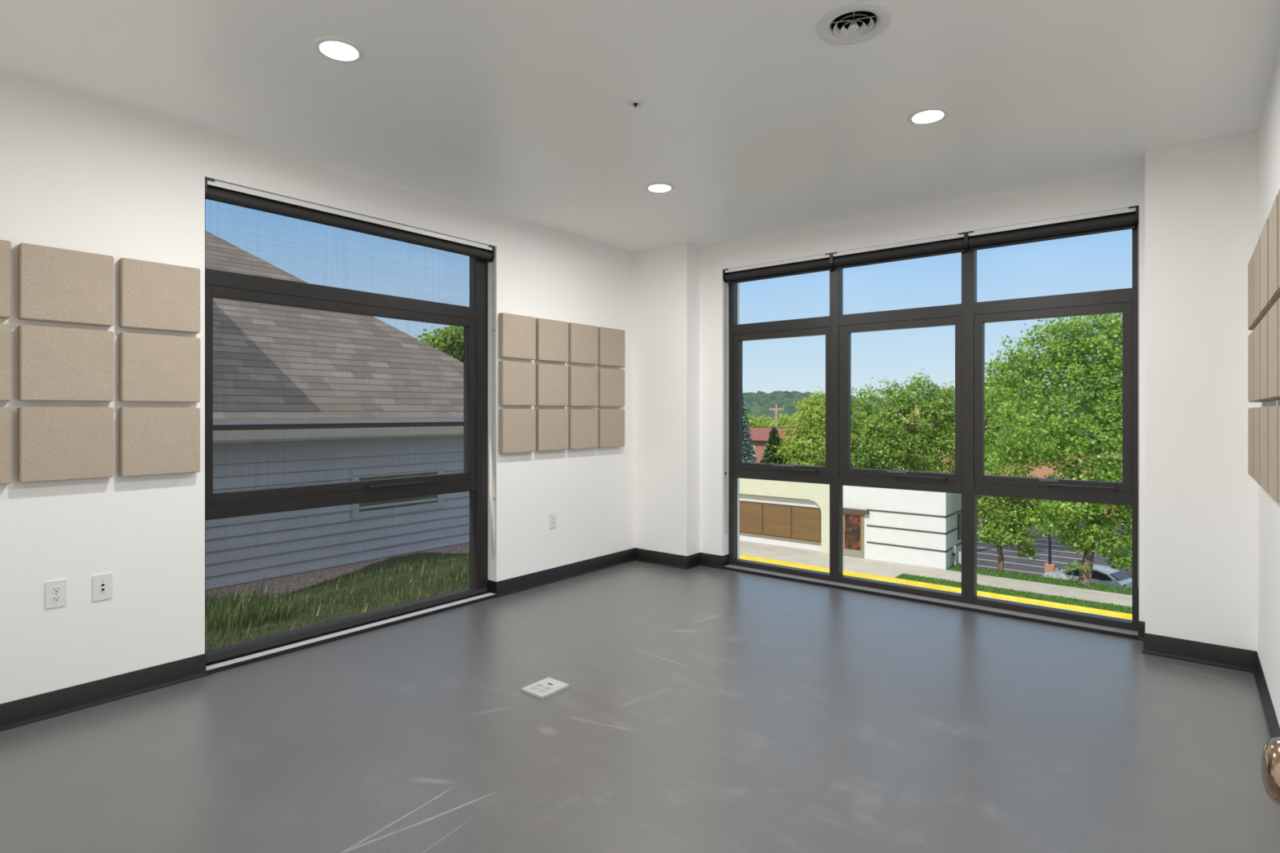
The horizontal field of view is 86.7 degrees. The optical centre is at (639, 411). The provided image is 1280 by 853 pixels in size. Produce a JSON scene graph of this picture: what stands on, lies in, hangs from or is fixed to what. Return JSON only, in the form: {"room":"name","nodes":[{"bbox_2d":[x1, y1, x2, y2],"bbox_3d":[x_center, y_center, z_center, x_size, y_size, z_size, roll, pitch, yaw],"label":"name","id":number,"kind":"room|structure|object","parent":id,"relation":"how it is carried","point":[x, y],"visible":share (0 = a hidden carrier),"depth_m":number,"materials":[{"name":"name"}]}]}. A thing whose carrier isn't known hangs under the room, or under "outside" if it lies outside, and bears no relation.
{"room":"studio","nodes":[
{"label":"studio","id":0,"kind":"room"},
{"bbox_2d":[0,69,635,703],"bbox_3d":[-2.097,-0.051,3.713,0.274,2.740,7.150,0,0,39],"label":"wall","id":1,"kind":"structure","parent":0,"point":[80,171],"depth_m":3.24,"materials":[{"name":"white paint"}]},
{"bbox_2d":[0,323,11,400],"bbox_3d":[-2.712,-0.204,2.692,0.050,0.316,0.316,0,0,39],"label":"acoustic panel","id":2,"kind":"object","parent":1,"relation":"attached to","point":[5,329],"visible":1,"depth_m":2.78,"materials":[{"name":"beige fabric"}]},
{"bbox_2d":[0,407,11,484],"bbox_3d":[-2.712,0.138,2.691,0.050,0.316,0.316,0,0,39],"label":"acoustic panel","id":3,"kind":"object","parent":1,"relation":"attached to","point":[5,412],"visible":1,"depth_m":2.78,"materials":[{"name":"beige fabric"}]},
{"bbox_2d":[0,240,11,318],"bbox_3d":[-2.713,-0.547,2.690,0.050,0.316,0.316,0,0,39],"label":"acoustic panel","id":4,"kind":"object","parent":1,"relation":"attached to","point":[5,246],"visible":1,"depth_m":2.78,"materials":[{"name":"beige fabric"}]},
{"bbox_2d":[44,578,66,608],"bbox_3d":[-2.536,0.790,2.944,0.008,0.115,0.072,0,0,39],"label":"power outlet","id":5,"kind":"object","parent":1,"relation":"attached to","point":[55,591],"visible":1,"depth_m":2.94,"materials":[{"name":"white plastic"}]},
{"bbox_2d":[51,595,61,601],"bbox_3d":[-2.534,0.809,2.942,0.002,0.025,0.034,0,0,39],"label":"receptacle","id":6,"kind":"object","parent":5,"relation":"attached to","point":[54,597],"depth_m":2.94,"materials":[{"name":"white plastic"}]},
{"bbox_2d":[51,586,61,592],"bbox_3d":[-2.534,0.770,2.942,0.002,0.025,0.034,0,0,39],"label":"receptacle","id":7,"kind":"object","parent":5,"relation":"attached to","point":[54,588],"depth_m":2.94,"materials":[{"name":"white plastic"}]},
{"bbox_2d":[17,242,113,326],"bbox_3d":[-2.497,-0.547,2.958,0.050,0.316,0.316,0,0,39],"label":"acoustic panel","id":8,"kind":"object","parent":1,"relation":"attached to","point":[55,285],"visible":1,"depth_m":2.93,"materials":[{"name":"beige fabric"}]},
{"bbox_2d":[17,324,113,401],"bbox_3d":[-2.497,-0.205,2.958,0.050,0.317,0.317,0,0,39],"label":"acoustic panel","id":9,"kind":"object","parent":1,"relation":"attached to","point":[55,363],"visible":1,"depth_m":2.93,"materials":[{"name":"beige fabric"}]},
{"bbox_2d":[17,407,113,483],"bbox_3d":[-2.498,0.137,2.957,0.050,0.317,0.317,0,0,39],"label":"acoustic panel","id":10,"kind":"object","parent":1,"relation":"attached to","point":[55,443],"visible":1,"depth_m":2.93,"materials":[{"name":"beige fabric"}]},
{"bbox_2d":[92,573,112,601],"bbox_3d":[-2.433,0.793,3.070,0.010,0.115,0.072,0,0,39],"label":"data jack","id":11,"kind":"object","parent":1,"relation":"attached to","point":[102,584],"visible":1,"depth_m":3.07,"materials":[{"name":"white plastic"}]},
{"bbox_2d":[118,407,199,476],"bbox_3d":[-2.280,0.138,3.227,0.050,0.316,0.316,0,0,39],"label":"acoustic panel","id":12,"kind":"object","parent":1,"relation":"attached to","point":[153,441],"visible":1,"depth_m":3.20,"materials":[{"name":"beige fabric"}]},
{"bbox_2d":[119,257,199,333],"bbox_3d":[-2.280,-0.546,3.227,0.050,0.316,0.316,0,0,39],"label":"acoustic panel","id":13,"kind":"object","parent":1,"relation":"attached to","point":[153,295],"visible":1,"depth_m":3.20,"materials":[{"name":"beige fabric"}]},
{"bbox_2d":[119,332,200,402],"bbox_3d":[-2.280,-0.205,3.227,0.050,0.316,0.316,0,0,39],"label":"acoustic panel","id":14,"kind":"object","parent":1,"relation":"attached to","point":[153,368],"visible":1,"depth_m":3.20,"materials":[{"name":"beige fabric"}]},
{"bbox_2d":[0,547,635,731],"bbox_3d":[-0.387,1.264,3.282,3.122,0.109,4.725,0,0,39],"label":"baseboard","id":15,"kind":"structure","parent":1,"relation":"attached to","point":[28,710],"depth_m":3.18,"materials":[{"name":"black plastic"}]},
{"bbox_2d":[204,184,496,674],"bbox_3d":[-1.715,0.069,4.204,0.304,2.498,1.843,0,0,39],"label":"window","id":16,"kind":"structure","parent":1,"relation":"in","point":[473,318],"depth_m":4.14,"materials":[{"name":"brown metal"}]},
{"bbox_2d":[204,177,495,663],"bbox_3d":[-1.636,0.053,4.138,0.077,2.459,1.836,0,0,39],"label":"roller shade","id":17,"kind":"object","parent":16,"relation":"attached to","point":[211,193],"visible":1,"depth_m":4.00,"materials":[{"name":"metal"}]},
{"bbox_2d":[498,312,535,359],"bbox_3d":[-0.893,-0.547,4.947,0.050,0.316,0.316,0,0,39],"label":"acoustic panel","id":18,"kind":"object","parent":1,"relation":"attached to","point":[517,333],"visible":1,"depth_m":4.91,"materials":[{"name":"beige fabric"}]},
{"bbox_2d":[498,360,535,405],"bbox_3d":[-0.893,-0.205,4.947,0.050,0.316,0.316,0,0,39],"label":"acoustic panel","id":19,"kind":"object","parent":1,"relation":"attached to","point":[517,380],"visible":1,"depth_m":4.91,"materials":[{"name":"beige fabric"}]},
{"bbox_2d":[498,408,535,453],"bbox_3d":[-0.893,0.137,4.947,0.050,0.316,0.316,0,0,39],"label":"acoustic panel","id":20,"kind":"object","parent":1,"relation":"attached to","point":[517,427],"visible":1,"depth_m":4.91,"materials":[{"name":"beige fabric"}]},
{"bbox_2d":[534,318,568,362],"bbox_3d":[-0.678,-0.547,5.214,0.050,0.316,0.316,0,0,39],"label":"acoustic panel","id":21,"kind":"object","parent":1,"relation":"attached to","point":[551,335],"visible":0.86,"depth_m":5.18,"materials":[{"name":"beige fabric"}]},
{"bbox_2d":[535,408,568,451],"bbox_3d":[-0.678,0.136,5.214,0.050,0.316,0.316,0,0,39],"label":"acoustic panel","id":22,"kind":"object","parent":1,"relation":"attached to","point":[551,424],"visible":0.84,"depth_m":5.18,"materials":[{"name":"beige fabric"}]},
{"bbox_2d":[535,363,568,405],"bbox_3d":[-0.679,-0.205,5.213,0.050,0.316,0.316,0,0,39],"label":"acoustic panel","id":23,"kind":"object","parent":1,"relation":"attached to","point":[551,380],"visible":0.86,"depth_m":5.18,"materials":[{"name":"beige fabric"}]},
{"bbox_2d":[549,512,556,528],"bbox_3d":[-0.675,0.841,5.252,0.008,0.115,0.072,0,0,39],"label":"power outlet","id":24,"kind":"object","parent":1,"relation":"attached to","point":[553,517],"visible":1,"depth_m":5.25,"materials":[{"name":"white plastic"}]},
{"bbox_2d":[567,322,597,364],"bbox_3d":[-0.464,-0.547,5.480,0.050,0.316,0.316,0,0,39],"label":"acoustic panel","id":25,"kind":"object","parent":1,"relation":"attached to","point":[582,338],"visible":0.87,"depth_m":5.44,"materials":[{"name":"beige fabric"}]},
{"bbox_2d":[567,365,598,406],"bbox_3d":[-0.463,-0.204,5.481,0.050,0.316,0.316,0,0,39],"label":"acoustic panel","id":26,"kind":"object","parent":1,"relation":"attached to","point":[583,382],"visible":0.9,"depth_m":5.45,"materials":[{"name":"beige fabric"}]},
{"bbox_2d":[568,408,597,449],"bbox_3d":[-0.463,0.137,5.481,0.050,0.316,0.316,0,0,39],"label":"acoustic panel","id":27,"kind":"object","parent":1,"relation":"attached to","point":[582,424],"visible":0.84,"depth_m":5.44,"materials":[{"name":"beige fabric"}]},
{"bbox_2d":[596,327,625,367],"bbox_3d":[-0.246,-0.547,5.749,0.050,0.316,0.316,0,0,39],"label":"acoustic panel","id":28,"kind":"object","parent":1,"relation":"attached to","point":[611,342],"visible":0.9,"depth_m":5.71,"materials":[{"name":"beige fabric"}]},
{"bbox_2d":[597,409,624,448],"bbox_3d":[-0.247,0.138,5.748,0.050,0.316,0.316,0,0,39],"label":"acoustic panel","id":29,"kind":"object","parent":1,"relation":"attached to","point":[611,423],"visible":0.86,"depth_m":5.71,"materials":[{"name":"beige fabric"}]},
{"bbox_2d":[597,368,624,406],"bbox_3d":[-0.247,-0.204,5.749,0.050,0.316,0.316,0,0,39],"label":"acoustic panel","id":30,"kind":"object","parent":1,"relation":"attached to","point":[611,381],"visible":0.84,"depth_m":5.71,"materials":[{"name":"beige fabric"}]},
{"bbox_2d":[416,324,463,362],"bbox_3d":[-6.564,1.968,25.308,3.788,10.908,2.794,0,0,-16],"label":"tree","id":31,"kind":"object","parent":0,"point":[450,343],"visible":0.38,"depth_m":24.63,"materials":[{"name":"green plant"}]},
{"bbox_2d":[0,560,1279,852],"bbox_3d":[-0.421,1.469,2.363,4.578,0.300,7.150,0,0,39],"label":"floor","id":32,"kind":"structure","parent":0,"point":[702,709],"depth_m":2.72,"materials":[{"name":"grey concrete"}]},
{"bbox_2d":[521,677,568,699],"bbox_3d":[-0.450,1.310,3.226,0.145,0.018,0.178,0,0,39],"label":"box","id":33,"kind":"object","parent":32,"relation":"on","point":[542,689],"visible":1,"depth_m":3.21,"materials":[{"name":"plastic"}]},
{"bbox_2d":[0,0,1279,252],"bbox_3d":[-0.421,-1.571,2.363,4.578,0.300,7.150,0,0,39],"label":"ceiling","id":34,"kind":"structure","parent":0,"point":[758,124],"depth_m":2.99,"materials":[{"name":"white paint"}]},
{"bbox_2d":[312,36,364,62],"bbox_3d":[-1.180,-1.418,2.660,0.186,0.006,0.186,0,0,39],"label":"recessed light","id":35,"kind":"object","parent":34,"relation":"in","point":[336,49],"visible":1,"depth_m":2.65,"materials":[{"name":"white plastic"}]},
{"bbox_2d":[627,99,643,110],"bbox_3d":[-0.020,-1.407,3.116,0.072,0.028,0.072,0,0,39],"label":"sprinkler","id":36,"kind":"object","parent":34,"relation":"attached to","point":[630,103],"visible":1,"depth_m":3.11,"materials":[{"name":"white metal"}]},
{"bbox_2d":[644,182,674,192],"bbox_3d":[0.125,-1.418,4.293,0.186,0.006,0.186,0,0,39],"label":"recessed light","id":37,"kind":"object","parent":34,"relation":"in","point":[655,187],"visible":1,"depth_m":4.28,"materials":[{"name":"white plastic"}]},
{"bbox_2d":[816,2,892,44],"bbox_3d":[0.782,-1.492,2.483,0.264,0.178,0.264,0,0,39],"label":"ceiling vent","id":38,"kind":"object","parent":34,"relation":"in","point":[856,23],"visible":0.98,"depth_m":2.50,"materials":[{"name":"metal"}]},
{"bbox_2d":[906,106,949,124],"bbox_3d":[1.382,-1.418,3.253,0.186,0.006,0.186,0,0,39],"label":"recessed light","id":39,"kind":"object","parent":34,"relation":"in","point":[934,114],"visible":1,"depth_m":3.24,"materials":[{"name":"white plastic"}]},
{"bbox_2d":[635,242,699,555],"bbox_3d":[0.236,-0.051,5.941,0.561,2.740,0.197,0,0,39],"label":"column","id":40,"kind":"structure","parent":0,"point":[667,278],"depth_m":5.83,"materials":[{"name":"white paint"}]},
{"bbox_2d":[739,554,951,591],"bbox_3d":[-19.835,7.366,53.147,82.400,0.306,2.050,0,0,39],"label":"kerb marking","id":41,"kind":"object","parent":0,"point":[896,580],"visible":0.18,"depth_m":30.14,"materials":[{"name":"yellow paint"}]},
{"bbox_2d":[699,165,1145,622],"bbox_3d":[1.764,-0.051,5.014,4.104,2.740,0.278,0,0,39],"label":"wall","id":42,"kind":"structure","parent":0,"point":[1126,188],"depth_m":4.97,"materials":[{"name":"white paint"}]},
{"bbox_2d":[722,210,1138,639],"bbox_3d":[1.875,0.060,4.917,2.823,2.516,0.274,0,0,39],"label":"window","id":43,"kind":"structure","parent":42,"relation":"in","point":[969,317],"depth_m":4.63,"materials":[{"name":"brown metal"}]},
{"bbox_2d":[723,253,832,533],"bbox_3d":[1.092,-0.084,5.433,0.951,2.228,0.072,0,0,39],"label":"roller shade","id":44,"kind":"object","parent":43,"relation":"attached to","point":[821,265],"visible":1,"depth_m":5.42,"materials":[{"name":"metal"}]},
{"bbox_2d":[831,232,966,269],"bbox_3d":[1.828,-1.140,4.840,0.940,0.117,0.072,0,0,39],"label":"roller shade","id":45,"kind":"object","parent":43,"relation":"attached to","point":[957,246],"visible":0.94,"depth_m":4.80,"materials":[{"name":"metal"}]},
{"bbox_2d":[965,205,1138,588],"bbox_3d":[2.555,-0.081,4.254,0.928,2.235,0.072,0,0,39],"label":"roller shade","id":46,"kind":"object","parent":43,"relation":"attached to","point":[1123,222],"visible":0.97,"depth_m":4.21,"materials":[{"name":"metal"}]},
{"bbox_2d":[635,547,1256,673],"bbox_3d":[1.626,1.264,4.843,4.104,0.109,0.360,0,0,39],"label":"baseboard","id":47,"kind":"structure","parent":42,"relation":"attached to","point":[1218,655],"depth_m":3.64,"materials":[{"name":"black plastic"}]},
{"bbox_2d":[1145,130,1257,651],"bbox_3d":[3.020,-0.051,3.665,0.455,2.740,0.246,0,0,39],"label":"wall","id":48,"kind":"structure","parent":0,"point":[1201,197],"depth_m":3.57,"materials":[{"name":"white paint"}]},
{"bbox_2d":[1257,41,1279,727],"bbox_3d":[1.283,-0.051,0.989,0.200,2.740,7.150,0,0,39],"label":"wall","id":49,"kind":"structure","parent":0,"point":[1268,128],"depth_m":2.94,"materials":[{"name":"white paint"}]},
{"bbox_2d":[1248,407,1254,479],"bbox_3d":[2.818,0.138,3.092,0.050,0.316,0.316,0,0,39],"label":"acoustic panel","id":50,"kind":"object","parent":49,"relation":"attached to","point":[1251,411],"visible":0.31,"depth_m":3.08,"materials":[{"name":"beige fabric"}]},
{"bbox_2d":[1248,253,1258,330],"bbox_3d":[2.818,-0.547,3.093,0.050,0.316,0.316,0,0,39],"label":"acoustic panel","id":51,"kind":"object","parent":49,"relation":"attached to","point":[1251,326],"visible":0.34,"depth_m":3.08,"materials":[{"name":"beige fabric"}]},
{"bbox_2d":[1248,331,1262,402],"bbox_3d":[2.818,-0.204,3.093,0.050,0.316,0.316,0,0,39],"label":"acoustic panel","id":52,"kind":"object","parent":49,"relation":"attached to","point":[1251,335],"visible":0.36,"depth_m":3.12,"materials":[{"name":"beige fabric"}]},
{"bbox_2d":[1253,407,1260,485],"bbox_3d":[2.603,0.138,2.826,0.050,0.316,0.316,0,0,39],"label":"acoustic panel","id":53,"kind":"object","parent":49,"relation":"attached to","point":[1256,410],"visible":0.31,"depth_m":2.79,"materials":[{"name":"beige fabric"}]},
{"bbox_2d":[1253,237,1266,323],"bbox_3d":[2.602,-0.547,2.825,0.050,0.316,0.317,0,0,39],"label":"acoustic panel","id":54,"kind":"object","parent":49,"relation":"attached to","point":[1258,317],"visible":0.34,"depth_m":2.83,"materials":[{"name":"beige fabric"}]},
{"bbox_2d":[1253,322,1274,401],"bbox_3d":[2.603,-0.205,2.826,0.050,0.316,0.316,0,0,39],"label":"acoustic panel","id":55,"kind":"object","parent":49,"relation":"attached to","point":[1256,331],"visible":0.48,"depth_m":2.83,"materials":[{"name":"beige fabric"}]},
{"bbox_2d":[1260,406,1269,493],"bbox_3d":[2.387,0.138,2.558,0.050,0.316,0.316,0,0,39],"label":"acoustic panel","id":56,"kind":"object","parent":49,"relation":"attached to","point":[1264,410],"visible":0.49,"depth_m":2.53,"materials":[{"name":"beige fabric"}]},
{"bbox_2d":[1253,651,1279,737],"bbox_3d":[1.591,1.264,1.656,0.158,0.109,4.676,0,0,39],"label":"baseboard","id":57,"kind":"structure","parent":49,"relation":"attached to","point":[1271,719],"depth_m":2.96,"materials":[{"name":"black plastic"}]},
{"bbox_2d":[1260,217,1275,314],"bbox_3d":[2.388,-0.548,2.560,0.050,0.316,0.316,0,0,39],"label":"acoustic panel","id":58,"kind":"object","parent":49,"relation":"attached to","point":[1265,305],"visible":0.45,"depth_m":2.53,"materials":[{"name":"beige fabric"}]},
{"bbox_2d":[1260,312,1279,399],"bbox_3d":[2.388,-0.205,2.559,0.050,0.316,0.316,0,0,39],"label":"acoustic panel","id":59,"kind":"object","parent":49,"relation":"attached to","point":[1264,322],"visible":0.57,"depth_m":2.56,"materials":[{"name":"beige fabric"}]},
{"bbox_2d":[1267,300,1279,399],"bbox_3d":[2.173,-0.205,2.293,0.050,0.316,0.316,0,0,39],"label":"acoustic panel","id":60,"kind":"object","parent":49,"relation":"attached to","point":[1273,314],"visible":0.87,"depth_m":2.29,"materials":[{"name":"beige fabric"}]},
{"bbox_2d":[1268,194,1279,302],"bbox_3d":[2.172,-0.548,2.292,0.050,0.316,0.316,0,0,39],"label":"acoustic panel","id":61,"kind":"object","parent":49,"relation":"attached to","point":[1273,291],"visible":0.8,"depth_m":2.28,"materials":[{"name":"beige fabric"}]},
{"bbox_2d":[1268,405,1279,502],"bbox_3d":[2.173,0.138,2.292,0.050,0.316,0.316,0,0,39],"label":"acoustic panel","id":62,"kind":"object","parent":49,"relation":"attached to","point":[1273,411],"visible":0.87,"depth_m":2.27,"materials":[{"name":"beige fabric"}]},
{"bbox_2d":[1278,189,1279,288],"bbox_3d":[1.957,-0.547,2.025,0.050,0.316,0.316,0,0,39],"label":"acoustic panel","id":63,"kind":"object","parent":49,"relation":"attached to","point":[1279,189],"visible":1,"depth_m":2.15,"materials":[{"name":"beige fabric"}]},
{"bbox_2d":[1278,297,1279,395],"bbox_3d":[1.957,-0.204,2.025,0.050,0.316,0.316,0,0,39],"label":"acoustic panel","id":64,"kind":"object","parent":49,"relation":"attached to","point":[1279,298],"visible":1,"depth_m":2.13,"materials":[{"name":"beige fabric"}]},
{"bbox_2d":[1278,407,1279,505],"bbox_3d":[1.957,0.138,2.025,0.050,0.317,0.317,0,0,39],"label":"acoustic panel","id":65,"kind":"object","parent":49,"relation":"attached to","point":[1278,407],"visible":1,"depth_m":2.13,"materials":[{"name":"beige fabric"}]},
{"bbox_3d":[-1.450,-0.051,1.028,4.104,2.740,0.120,0,0,39],"label":"wall","id":66,"kind":"structure","parent":0,"visible":0},
{"bbox_2d":[1260,737,1279,806],"bbox_3d":[0.343,0.259,0.254,0.115,2.100,0.915,0,0,39],"label":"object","id":67,"kind":"structure","parent":66,"relation":"in","point":[1270,755],"depth_m":0.57,"materials":[{"name":"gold metal"}]},
{"label":"outside","id":68,"kind":"structure","parent":0,"visible":0},
{"bbox_2d":[946,565,1132,595],"bbox_3d":[42.438,8.774,11.675,68.580,3.090,5.550,0,0,39],"label":"lawn","id":69,"kind":"structure","parent":68,"point":[952,566],"depth_m":28.90,"materials":[{"name":"green plant"}]},
{"bbox_2d":[951,545,961,567],"bbox_3d":[14.864,6.744,31.836,0.235,0.950,1.026,0,0,43],"label":"pipes","id":70,"kind":"object","parent":69,"relation":"on","point":[957,557],"visible":0.97,"depth_m":31.97,"materials":[{"name":"silver metal"}]},
{"bbox_2d":[955,466,1053,571],"bbox_3d":[16.552,4.864,30.970,4.028,4.817,3.056,0,0,-24],"label":"young tree","id":71,"kind":"object","parent":69,"relation":"on","point":[1004,532],"visible":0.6,"depth_m":30.31,"materials":[{"name":"green plant"}]},
{"bbox_2d":[984,312,1132,585],"bbox_3d":[20.125,1.022,29.028,10.704,12.648,6.978,0,0,-1],"label":"maple tree","id":72,"kind":"object","parent":69,"relation":"on","point":[1062,353],"visible":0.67,"depth_m":28.50,"materials":[{"name":"green plant"}]},
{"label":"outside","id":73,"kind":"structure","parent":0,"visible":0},
{"bbox_2d":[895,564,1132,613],"bbox_3d":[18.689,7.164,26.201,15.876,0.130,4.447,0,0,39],"label":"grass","id":74,"kind":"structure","parent":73,"point":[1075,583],"depth_m":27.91,"materials":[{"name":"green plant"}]},
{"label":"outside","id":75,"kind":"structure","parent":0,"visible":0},
{"bbox_2d":[742,387,1122,440],"bbox_3d":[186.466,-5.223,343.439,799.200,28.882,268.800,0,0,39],"label":"forest","id":76,"kind":"object","parent":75,"point":[759,403],"visible":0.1,"depth_m":403.90,"materials":[{"name":"green plant"}]},
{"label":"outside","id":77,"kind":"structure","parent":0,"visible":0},
{"bbox_2d":[205,551,469,651],"bbox_3d":[-7.423,4.614,9.196,14.898,5.610,23.000,0,0,39],"label":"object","id":78,"kind":"structure","parent":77,"point":[391,561],"depth_m":6.97,"materials":[{"name":"green plant"}]},
{"bbox_2d":[205,231,469,591],"bbox_3d":[-10.823,-1.036,7.698,11.685,7.110,17.000,0,0,39],"label":"house","id":79,"kind":"structure","parent":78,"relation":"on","point":[302,397],"depth_m":8.20,"materials":[{"name":"grey"}]},
{"bbox_2d":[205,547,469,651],"bbox_3d":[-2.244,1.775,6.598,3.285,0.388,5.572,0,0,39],"label":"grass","id":80,"kind":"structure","parent":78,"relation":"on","point":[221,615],"depth_m":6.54,"materials":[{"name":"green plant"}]},
{"bbox_2d":[205,542,469,607],"bbox_3d":[-3.992,1.919,6.815,0.770,0.200,9.600,0,0,39],"label":"mulch bed","id":81,"kind":"object","parent":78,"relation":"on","point":[308,579],"visible":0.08,"depth_m":7.42,"materials":[{"name":"grey gravel"}]},
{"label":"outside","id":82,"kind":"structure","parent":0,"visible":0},
{"bbox_2d":[955,513,1132,578],"bbox_3d":[44.767,9.969,34.813,94.000,0.500,33.600,0,0,39],"label":"parking lot","id":83,"kind":"structure","parent":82,"point":[1098,560],"depth_m":45.41,"materials":[{"name":"grey asphalt"}]},
{"bbox_2d":[742,395,757,462],"bbox_3d":[6.646,3.442,47.018,5.947,12.568,5.961,0,0,39],"label":"spruce","id":84,"kind":"object","parent":83,"relation":"on","point":[745,430],"visible":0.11,"depth_m":46.52,"materials":[{"name":"green plant"}]},
{"bbox_2d":[760,425,789,464],"bbox_3d":[8.913,5.315,45.069,6.586,8.839,6.766,0,0,39],"label":"fir","id":85,"kind":"object","parent":83,"relation":"on","point":[773,437],"visible":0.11,"depth_m":44.78,"materials":[{"name":"green plant"}]},
{"bbox_2d":[944,362,1067,528],"bbox_3d":[23.919,3.102,44.163,8.114,13.424,5.790,0,0,9],"label":"leafy tree","id":86,"kind":"object","parent":83,"relation":"on","point":[989,434],"visible":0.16,"depth_m":43.71,"materials":[{"name":"green plant"}]},
{"bbox_2d":[977,537,1083,573],"bbox_3d":[28.156,9.717,42.888,22.000,0.004,16.920,0,0,39],"label":"lot markings","id":87,"kind":"object","parent":83,"relation":"on","point":[1030,538],"visible":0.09,"depth_m":45.13,"materials":[{"name":"paint"}]},
{"bbox_2d":[1044,475,1055,573],"bbox_3d":[24.181,6.734,40.000,0.480,5.970,0.480,0,0,39],"label":"lamp post","id":88,"kind":"object","parent":83,"relation":"on","point":[1049,566],"visible":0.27,"depth_m":39.93,"materials":[{"name":"metal"}]},
{"bbox_2d":[1043,564,1132,588],"bbox_3d":[24.185,8.988,36.600,1.700,1.462,3.940,0,0,-35],"label":"car","id":89,"kind":"object","parent":83,"relation":"on","point":[1105,575],"visible":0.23,"depth_m":35.60,"materials":[{"name":"silver metal"}]},
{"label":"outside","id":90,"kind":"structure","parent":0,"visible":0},
{"bbox_2d":[739,540,915,577],"bbox_3d":[-17.263,8.519,58.170,80.100,2.600,9.100,0,0,39],"label":"pavement","id":91,"kind":"structure","parent":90,"point":[813,557],"depth_m":33.16,"materials":[{"name":"concrete"}]},
{"bbox_2d":[739,478,961,569],"bbox_3d":[3.321,5.334,42.782,31.466,3.810,5.220,0,0,39],"label":"commercial building","id":92,"kind":"structure","parent":91,"relation":"on","point":[921,528],"depth_m":33.48,"materials":[{"name":"white paint"}]},
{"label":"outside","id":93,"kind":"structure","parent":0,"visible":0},
{"bbox_2d":[902,565,1132,607],"bbox_3d":[39.555,7.519,9.150,69.900,0.600,2.000,0,0,39],"label":"sidewalk","id":94,"kind":"structure","parent":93,"point":[1085,594],"depth_m":27.92,"materials":[{"name":"concrete"}]},
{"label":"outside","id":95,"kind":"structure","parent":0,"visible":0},
{"bbox_2d":[850,435,1128,524],"bbox_3d":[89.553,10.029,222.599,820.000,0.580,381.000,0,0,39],"label":"terrain","id":96,"kind":"structure","parent":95,"point":[890,436],"depth_m":147.68,"materials":[{"name":"green plant"}]},
{"bbox_2d":[746,412,767,427],"bbox_3d":[16.275,4.861,104.873,7.050,9.826,6.142,0,0,39],"label":"tree","id":97,"kind":"object","parent":96,"relation":"on","point":[753,424],"visible":0.15,"depth_m":104.34,"materials":[{"name":"green plant"}]},
{"bbox_2d":[753,414,775,427],"bbox_3d":[20.296,5.033,109.996,7.692,9.483,6.618,0,0,39],"label":"tree","id":98,"kind":"object","parent":96,"relation":"on","point":[767,421],"visible":0.13,"depth_m":108.92,"materials":[{"name":"green plant"}]},
{"bbox_2d":[769,404,783,428],"bbox_3d":[18.539,4.340,92.000,2.120,10.757,0.384,0,0,39],"label":"utility pole","id":99,"kind":"object","parent":96,"relation":"on","point":[776,408],"visible":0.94,"depth_m":91.90,"materials":[{"name":"beige wood"}]},
{"bbox_2d":[742,423,825,464],"bbox_3d":[17.520,5.485,81.114,10.200,8.467,9.400,0,0,39],"label":"house","id":100,"kind":"structure","parent":96,"relation":"on","point":[760,436],"depth_m":79.22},
{"bbox_2d":[768,413,809,428],"bbox_3d":[22.503,4.768,99.966,6.938,10.011,6.565,0,0,39],"label":"tree","id":101,"kind":"object","parent":96,"relation":"on","point":[780,423],"visible":0.2,"depth_m":99.42,"materials":[{"name":"green plant"}]},
{"bbox_2d":[766,386,862,466],"bbox_3d":[11.749,4.027,45.612,7.046,11.493,4.560,0,0,-33],"label":"tree","id":102,"kind":"object","parent":96,"relation":"on","point":[795,449],"visible":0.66,"depth_m":44.98,"materials":[{"name":"green plant"}]},
{"bbox_2d":[813,368,1007,473],"bbox_3d":[19.164,3.362,48.135,14.274,12.898,7.614,0,0,-9],"label":"broadleaf tree","id":103,"kind":"object","parent":96,"relation":"on","point":[884,455],"visible":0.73,"depth_m":46.62,"materials":[{"name":"green plant"}]},
{"bbox_2d":[905,448,1132,517],"bbox_3d":[46.948,7.019,66.196,38.400,5.400,10.400,0,0,39],"label":"brick building","id":104,"kind":"structure","parent":96,"relation":"on","point":[1045,471],"depth_m":66.13,"materials":[{"name":"brick"}]},
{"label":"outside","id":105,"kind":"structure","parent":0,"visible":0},
{"bbox_2d":[948,591,1132,620],"bbox_3d":[-0.718,7.544,23.007,150.000,0.350,24.520,0,0,39],"label":"driveway","id":106,"kind":"structure","parent":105,"point":[948,591],"depth_m":25.63,"materials":[{"name":"concrete"}]},
{"bbox_2d":[949,586,1132,619],"bbox_3d":[7.027,7.469,32.614,150.000,0.500,0.200,0,0,39],"label":"kerb","id":107,"kind":"object","parent":106,"relation":"on","point":[1104,612],"visible":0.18,"depth_m":25.64,"materials":[{"name":"yellow paint"}]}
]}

